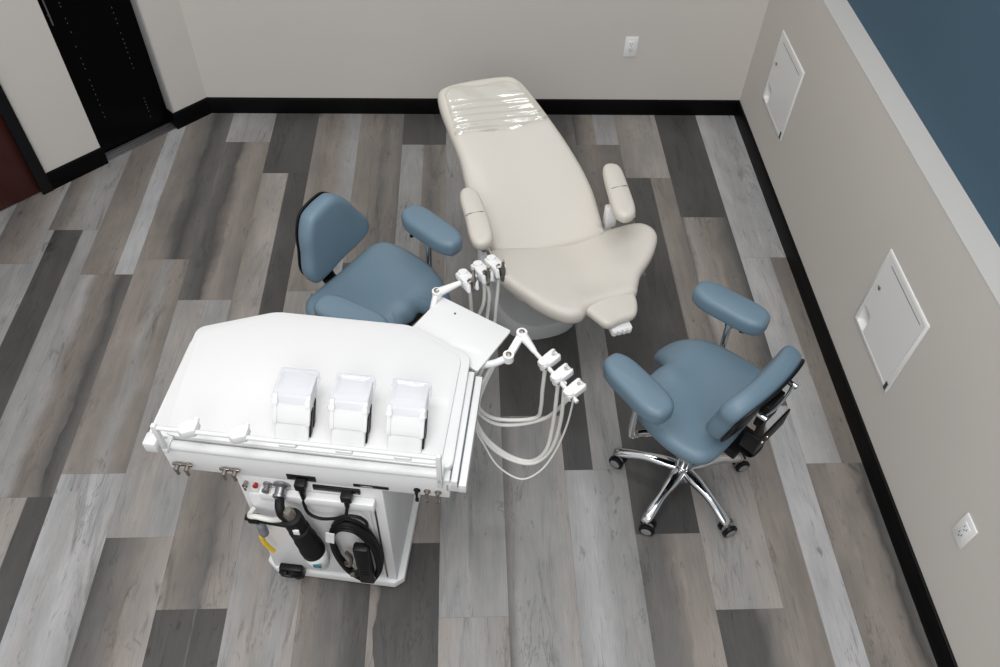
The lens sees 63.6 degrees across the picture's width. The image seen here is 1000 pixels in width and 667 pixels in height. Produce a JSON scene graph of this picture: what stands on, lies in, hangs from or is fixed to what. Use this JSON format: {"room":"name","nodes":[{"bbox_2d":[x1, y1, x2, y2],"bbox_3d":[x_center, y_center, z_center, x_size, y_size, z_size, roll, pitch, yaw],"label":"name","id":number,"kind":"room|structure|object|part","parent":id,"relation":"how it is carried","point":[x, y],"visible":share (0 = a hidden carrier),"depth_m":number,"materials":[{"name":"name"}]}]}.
{"room":"dental clinic","nodes":[
{"label":"dental clinic","id":0,"kind":"room"},
{"bbox_2d":[0,0,206,172],"bbox_3d":[-3.005,-1.599,2.796,0.140,3.600,3.650,36,58,25],"label":"wall","id":1,"kind":"structure","parent":0,"point":[35,79],"depth_m":4.29,"materials":[{"name":"paint"}]},
{"bbox_2d":[0,85,53,210],"bbox_3d":[-2.905,-1.329,3.285,0.162,2.510,1.165,36,58,25],"label":"door","id":2,"kind":"structure","parent":1,"relation":"in","point":[22,174],"depth_m":4.29,"materials":[{"name":"red wood"}]},
{"bbox_2d":[46,147,108,188],"bbox_3d":[-2.379,-0.931,4.541,0.016,0.105,0.335,36,58,25],"label":"baseboard","id":3,"kind":"structure","parent":1,"relation":"attached to","point":[74,169],"depth_m":4.53,"materials":[{"name":"black wood"}]},
{"bbox_2d":[37,0,175,160],"bbox_3d":[-2.119,-1.952,3.849,0.124,2.490,0.475,36,58,25],"label":"door","id":4,"kind":"structure","parent":1,"relation":"in","point":[105,48],"depth_m":4.46,"materials":[{"name":"black paint"}]},
{"bbox_3d":[-2.260,-1.703,3.913,0.028,0.435,0.008,36,58,25],"label":"handle","id":5,"kind":"part","parent":4,"relation":"part of","materials":[{"name":"metal"}]},
{"bbox_2d":[166,109,177,128],"bbox_3d":[-1.974,-1.293,4.859,0.082,0.104,0.011,36,58,25],"label":"baseboard","id":6,"kind":"structure","parent":1,"relation":"attached to","point":[169,113],"depth_m":4.84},
{"bbox_2d":[172,97,211,128],"bbox_3d":[-1.867,-1.341,4.904,0.016,0.105,0.251,36,58,25],"label":"baseboard","id":7,"kind":"structure","parent":1,"relation":"attached to","point":[183,117],"depth_m":4.89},
{"bbox_2d":[0,113,937,666],"bbox_3d":[-1.278,1.630,2.504,5.840,0.002,8.000,0,50,-2],"label":"floor","id":8,"kind":"structure","parent":0,"point":[110,556],"depth_m":3.42,"materials":[{"name":"wood"}]},
{"bbox_2d":[142,254,586,586],"bbox_3d":[-0.449,0.410,2.896,1.389,1.010,0.863,-14,52,-14],"label":"cart","id":9,"kind":"object","parent":8,"relation":"on","point":[215,413],"visible":1,"depth_m":2.65,"materials":[{"name":"white plastic"}]},
{"bbox_3d":[-1.009,0.298,2.410,0.016,0.147,0.052,6,50,3],"label":"rail post","id":10,"kind":"part","parent":9,"relation":"part of","materials":[{"name":"white plastic"}]},
{"bbox_3d":[-1.059,0.198,2.623,0.042,0.048,0.416,6,50,3],"label":"rail","id":11,"kind":"part","parent":9,"relation":"part of","materials":[{"name":"white plastic"}]},
{"bbox_3d":[-0.812,0.485,2.574,0.018,0.031,0.024,6,50,3],"label":"valve lever","id":12,"kind":"part","parent":9,"relation":"part of","materials":[{"name":"metal"}]},
{"bbox_2d":[272,372,316,440],"bbox_3d":[-0.629,0.218,2.482,0.130,0.134,0.181,6,50,3],"label":"bin","id":13,"kind":"object","parent":9,"relation":"on","point":[294,397],"visible":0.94,"depth_m":2.46,"materials":[{"name":"white plastic"}]},
{"bbox_3d":[-0.680,0.202,2.436,0.018,0.018,0.020,6,50,3],"label":"lid knob","id":14,"kind":"part","parent":13,"relation":"part of","materials":[{"name":"white plastic"}]},
{"bbox_3d":[-0.581,0.212,2.431,0.018,0.018,0.020,6,50,3],"label":"lid knob","id":15,"kind":"part","parent":13,"relation":"part of","materials":[{"name":"white plastic"}]},
{"bbox_3d":[-0.593,0.316,2.334,0.838,0.015,0.015,6,50,3],"label":"accessory rail","id":16,"kind":"part","parent":9,"relation":"part of","materials":[{"name":"white plastic"}]},
{"bbox_2d":[282,508,330,570],"bbox_3d":[-0.644,0.698,2.706,0.110,0.402,0.091,0,50,-2],"label":"canister","id":17,"kind":"object","parent":9,"relation":"on","point":[308,533],"depth_m":2.68,"materials":[{"name":"black plastic"}]},
{"bbox_2d":[155,312,469,470],"bbox_3d":[-0.586,0.162,2.646,0.947,0.026,0.548,6,50,3],"label":"countertop","id":18,"kind":"structure","parent":9,"relation":"on","point":[448,457],"depth_m":2.56,"materials":[{"name":"white plastic"}]},
{"bbox_3d":[-0.617,0.705,2.798,0.424,0.593,0.031,6,50,3],"label":"service panel","id":19,"kind":"part","parent":9,"relation":"part of","materials":[{"name":"white plastic"}]},
{"bbox_2d":[294,477,383,583],"bbox_3d":[-0.528,0.701,2.731,0.248,0.658,0.084,6,50,3],"label":"power cord","id":20,"kind":"object","parent":9,"relation":"hanging from","point":[365,572],"visible":1,"depth_m":2.69,"materials":[{"name":"black rubber"}]},
{"bbox_3d":[-0.532,0.588,2.605,0.213,0.138,0.030,9,50,5],"label":"cord","id":21,"kind":"part","parent":20,"relation":"part of","materials":[{"name":"black rubber"}]},
{"bbox_3d":[-0.609,0.769,3.212,0.532,0.042,0.434,6,50,3],"label":"plate","id":22,"kind":"part","parent":9,"relation":"part of","materials":[{"name":"white plastic"}]},
{"bbox_2d":[329,378,372,446],"bbox_3d":[-0.456,0.235,2.474,0.130,0.134,0.181,6,50,3],"label":"bin","id":23,"kind":"object","parent":9,"relation":"on","point":[350,406],"visible":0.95,"depth_m":2.45,"materials":[{"name":"white plastic"}]},
{"bbox_3d":[-0.506,0.219,2.428,0.018,0.018,0.020,6,50,3],"label":"lid knob","id":24,"kind":"part","parent":23,"relation":"part of","materials":[{"name":"white plastic"}]},
{"bbox_3d":[-0.407,0.229,2.423,0.018,0.018,0.020,6,50,3],"label":"lid knob","id":25,"kind":"part","parent":23,"relation":"part of","materials":[{"name":"white plastic"}]},
{"bbox_2d":[386,384,428,453],"bbox_3d":[-0.282,0.253,2.466,0.130,0.134,0.181,6,50,3],"label":"bin","id":26,"kind":"object","parent":9,"relation":"on","point":[407,408],"visible":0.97,"depth_m":2.44,"materials":[{"name":"white plastic"}]},
{"bbox_3d":[-0.333,0.237,2.419,0.018,0.018,0.020,6,50,3],"label":"lid knob","id":27,"kind":"part","parent":26,"relation":"part of","materials":[{"name":"white plastic"}]},
{"bbox_3d":[-0.233,0.247,2.415,0.018,0.018,0.020,6,50,3],"label":"lid knob","id":28,"kind":"part","parent":26,"relation":"part of","materials":[{"name":"white plastic"}]},
{"bbox_2d":[413,488,420,501],"bbox_3d":[-0.259,0.502,2.503,0.022,0.050,0.024,6,50,3],"label":"toggle switch","id":29,"kind":"object","parent":9,"relation":"attached to","point":[416,491],"depth_m":2.50,"materials":[{"name":"black plastic"}]},
{"bbox_2d":[424,489,430,502],"bbox_3d":[-0.227,0.506,2.502,0.022,0.050,0.024,6,50,3],"label":"toggle switch","id":30,"kind":"object","parent":9,"relation":"attached to","point":[427,492],"depth_m":2.49,"materials":[{"name":"metal"}]},
{"bbox_2d":[435,490,441,503],"bbox_3d":[-0.193,0.509,2.500,0.022,0.050,0.024,6,50,3],"label":"toggle switch","id":31,"kind":"object","parent":9,"relation":"attached to","point":[438,493],"depth_m":2.49,"materials":[{"name":"metal"}]},
{"bbox_3d":[-0.177,0.393,2.385,0.016,0.182,0.052,6,50,3],"label":"rail post","id":32,"kind":"part","parent":9,"relation":"part of","materials":[{"name":"white plastic"}]},
{"bbox_3d":[-0.139,-0.169,2.960,0.321,0.089,0.063,-29,57,-24],"label":"handpiece arm","id":33,"kind":"part","parent":9,"relation":"part of","materials":[{"name":"white plastic"}]},
{"bbox_2d":[413,297,509,371],"bbox_3d":[-0.143,0.052,2.863,0.355,0.140,0.368,0,50,-2],"label":"tray","id":34,"kind":"object","parent":9,"relation":"on","point":[447,321],"depth_m":2.83,"materials":[{"name":"white plastic"}]},
{"bbox_3d":[-0.113,0.313,2.587,0.065,0.070,0.427,6,50,3],"label":"rail","id":35,"kind":"part","parent":9,"relation":"part of","materials":[{"name":"white plastic"}]},
{"bbox_3d":[0.128,0.105,2.743,0.377,0.093,0.178,23,53,16],"label":"handpiece arm","id":36,"kind":"part","parent":9,"relation":"part of","materials":[{"name":"white plastic"}]},
{"bbox_2d":[295,191,461,325],"bbox_3d":[-0.522,-0.104,3.355,0.623,0.963,0.686,29,55,20],"label":"stool","id":37,"kind":"object","parent":8,"relation":"on","point":[386,283],"visible":0.61,"depth_m":3.21,"materials":[{"name":"blue leather"}]},
{"bbox_3d":[-0.669,-0.407,3.190,0.100,0.329,0.351,29,55,20],"label":"backrest","id":38,"kind":"part","parent":37,"relation":"part of","materials":[{"name":"blue leather"}]},
{"bbox_3d":[-0.537,-0.052,2.925,0.300,0.082,0.120,22,53,16],"label":"armrest","id":39,"kind":"part","parent":37,"relation":"part of","materials":[{"name":"blue leather"}]},
{"bbox_3d":[-0.475,-0.116,3.291,0.465,0.166,0.524,29,55,20],"label":"seat","id":40,"kind":"part","parent":37,"relation":"part of","materials":[{"name":"blue leather"}]},
{"bbox_3d":[-0.391,-0.271,3.350,0.250,0.276,0.041,-21,54,-19],"label":"arm post","id":41,"kind":"part","parent":37,"relation":"part of","materials":[{"name":"silver metal"}]},
{"bbox_3d":[-0.274,-0.416,3.240,0.300,0.082,0.120,36,58,25],"label":"armrest","id":42,"kind":"part","parent":37,"relation":"part of","materials":[{"name":"blue leather"}]},
{"bbox_2d":[438,77,656,339],"bbox_3d":[0.198,-0.460,3.744,0.857,0.867,1.376,-12,52,-12],"label":"dental chair","id":43,"kind":"object","parent":8,"relation":"on","point":[527,202],"visible":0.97,"depth_m":3.57,"materials":[{"name":"beige leather"}]},
{"bbox_3d":[-0.098,-0.476,3.315,0.098,0.059,0.355,-8,51,-8],"label":"armrest","id":44,"kind":"part","parent":43,"relation":"part of","materials":[{"name":"beige leather"}]},
{"bbox_3d":[0.086,-0.779,3.701,0.576,0.388,0.893,-12,52,-12],"label":"backrest","id":45,"kind":"part","parent":43,"relation":"part of","materials":[{"name":"beige leather"}]},
{"bbox_3d":[0.354,-0.245,3.452,0.769,0.146,0.443,-12,52,-12],"label":"seat","id":46,"kind":"part","parent":43,"relation":"part of","materials":[{"name":"beige leather"}]},
{"bbox_3d":[0.506,-0.604,3.445,0.097,0.059,0.353,-4,50,-5],"label":"armrest","id":47,"kind":"part","parent":43,"relation":"part of","materials":[{"name":"beige leather"}]},
{"bbox_2d":[603,281,804,536],"bbox_3d":[0.764,0.337,3.072,0.710,0.904,0.650,-36,60,-28],"label":"stool","id":48,"kind":"object","parent":8,"relation":"on","point":[701,402],"visible":1,"depth_m":2.93,"materials":[{"name":"blue leather"}]},
{"bbox_3d":[0.470,0.186,2.763,0.120,0.082,0.300,-28,57,-23],"label":"armrest","id":49,"kind":"part","parent":48,"relation":"part of","materials":[{"name":"blue leather"}]},
{"bbox_3d":[0.592,0.296,2.912,0.266,0.276,0.048,-7,51,-8],"label":"arm post","id":50,"kind":"part","parent":48,"relation":"part of","materials":[{"name":"silver metal"}]},
{"bbox_3d":[0.604,0.519,3.369,0.257,0.077,0.055,17,51,12],"label":"leg","id":51,"kind":"part","parent":48,"relation":"part of","materials":[{"name":"silver metal"}]},
{"bbox_3d":[0.655,0.657,3.255,0.055,0.077,0.257,32,56,22],"label":"leg","id":52,"kind":"part","parent":48,"relation":"part of","materials":[{"name":"silver metal"}]},
{"bbox_3d":[0.712,0.239,3.038,0.524,0.166,0.481,-36,60,-28],"label":"seat","id":53,"kind":"part","parent":48,"relation":"part of","materials":[{"name":"blue leather"}]},
{"bbox_3d":[0.841,0.666,3.254,0.055,0.077,0.257,-26,56,-22],"label":"leg","id":54,"kind":"part","parent":48,"relation":"part of","materials":[{"name":"silver metal"}]},
{"bbox_3d":[0.905,0.533,3.368,0.257,0.077,0.055,-11,51,-11],"label":"leg","id":55,"kind":"part","parent":48,"relation":"part of","materials":[{"name":"silver metal"}]},
{"bbox_3d":[0.841,0.116,3.072,0.048,0.276,0.266,11,50,7],"label":"arm post","id":56,"kind":"part","parent":48,"relation":"part of","materials":[{"name":"silver metal"}]},
{"bbox_3d":[0.862,-0.097,3.015,0.300,0.082,0.120,32,56,22],"label":"armrest","id":57,"kind":"part","parent":48,"relation":"part of","materials":[{"name":"blue leather"}]},
{"bbox_3d":[0.878,0.205,2.761,0.404,0.252,0.126,-36,60,-28],"label":"backrest","id":58,"kind":"part","parent":48,"relation":"part of","materials":[{"name":"blue leather"}]},
{"bbox_3d":[0.925,0.223,2.687,0.190,0.042,0.037,-36,60,-28],"label":"adjuster lever","id":59,"kind":"part","parent":48,"relation":"part of","materials":[{"name":"silver metal"}]},
{"bbox_2d":[179,0,768,99],"bbox_3d":[0.037,-2.591,3.742,3.565,3.600,0.120,0,50,-2],"label":"wall","id":60,"kind":"structure","parent":0,"point":[557,49],"depth_m":4.72,"materials":[{"name":"paint"}]},
{"bbox_2d":[207,97,738,115],"bbox_3d":[-0.150,-1.416,5.031,3.300,0.105,0.014,0,50,-2],"label":"baseboard","id":61,"kind":"structure","parent":60,"relation":"attached to","point":[217,104],"depth_m":5.02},
{"bbox_2d":[623,37,638,56],"bbox_3d":[0.772,-1.690,4.756,0.078,0.128,0.009,0,50,-2],"label":"wall outlet","id":62,"kind":"object","parent":60,"relation":"attached to","point":[631,43],"visible":1,"depth_m":4.75,"materials":[{"name":"white plastic"}]},
{"bbox_2d":[627,41,634,52],"bbox_3d":[0.772,-1.689,4.755,0.038,0.076,0.004,0,50,-2],"label":"receptacle","id":63,"kind":"object","parent":62,"relation":"attached to","point":[630,44],"depth_m":4.75,"materials":[{"name":"white plastic"}]},
{"bbox_2d":[740,0,999,666],"bbox_3d":[1.708,1.246,2.220,0.118,1.096,7.825,0,50,-2],"label":"wall","id":64,"kind":"structure","parent":0,"point":[849,190],"depth_m":3.21,"materials":[{"name":"paint"}]},
{"bbox_2d":[762,30,804,140],"bbox_3d":[1.543,-1.349,4.390,0.032,0.418,0.418,0,50,-2],"label":"access panel","id":65,"kind":"object","parent":64,"relation":"attached to","point":[786,74],"visible":1,"depth_m":4.37,"materials":[{"name":"metal"}]},
{"bbox_2d":[734,100,957,666],"bbox_3d":[1.628,1.555,2.605,0.014,0.105,7.800,0,50,-2],"label":"baseboard","id":66,"kind":"structure","parent":64,"relation":"attached to","point":[939,644],"depth_m":3.55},
{"bbox_2d":[853,249,929,392],"bbox_3d":[1.599,-0.050,3.303,0.032,0.418,0.418,0,50,-2],"label":"access panel","id":67,"kind":"object","parent":64,"relation":"attached to","point":[889,318],"visible":1,"depth_m":3.29,"materials":[{"name":"metal"}]},
{"bbox_2d":[822,0,999,307],"bbox_3d":[1.724,0.892,1.798,0.119,0.006,7.825,0,50,-2],"label":"trim","id":68,"kind":"structure","parent":64,"relation":"on","point":[981,246],"depth_m":3.14,"materials":[{"name":"paint"}]},
{"bbox_2d":[951,513,977,548],"bbox_3d":[1.615,0.688,2.808,0.009,0.128,0.078,0,50,-2],"label":"wall outlet","id":69,"kind":"object","parent":64,"relation":"attached to","point":[965,529],"visible":1,"depth_m":2.80,"materials":[{"name":"white plastic"}]},
{"bbox_2d":[956,522,969,540],"bbox_3d":[1.614,0.688,2.808,0.004,0.076,0.038,0,50,-2],"label":"receptacle","id":70,"kind":"object","parent":69,"relation":"attached to","point":[962,528],"depth_m":2.81,"materials":[{"name":"white plastic"}]},
{"bbox_2d":[847,0,999,356],"bbox_3d":[1.861,0.441,1.267,0.117,3.600,7.825,0,50,-2],"label":"wall","id":71,"kind":"structure","parent":0,"point":[944,55],"depth_m":3.04,"materials":[{"name":"blue paint"}]}
]}

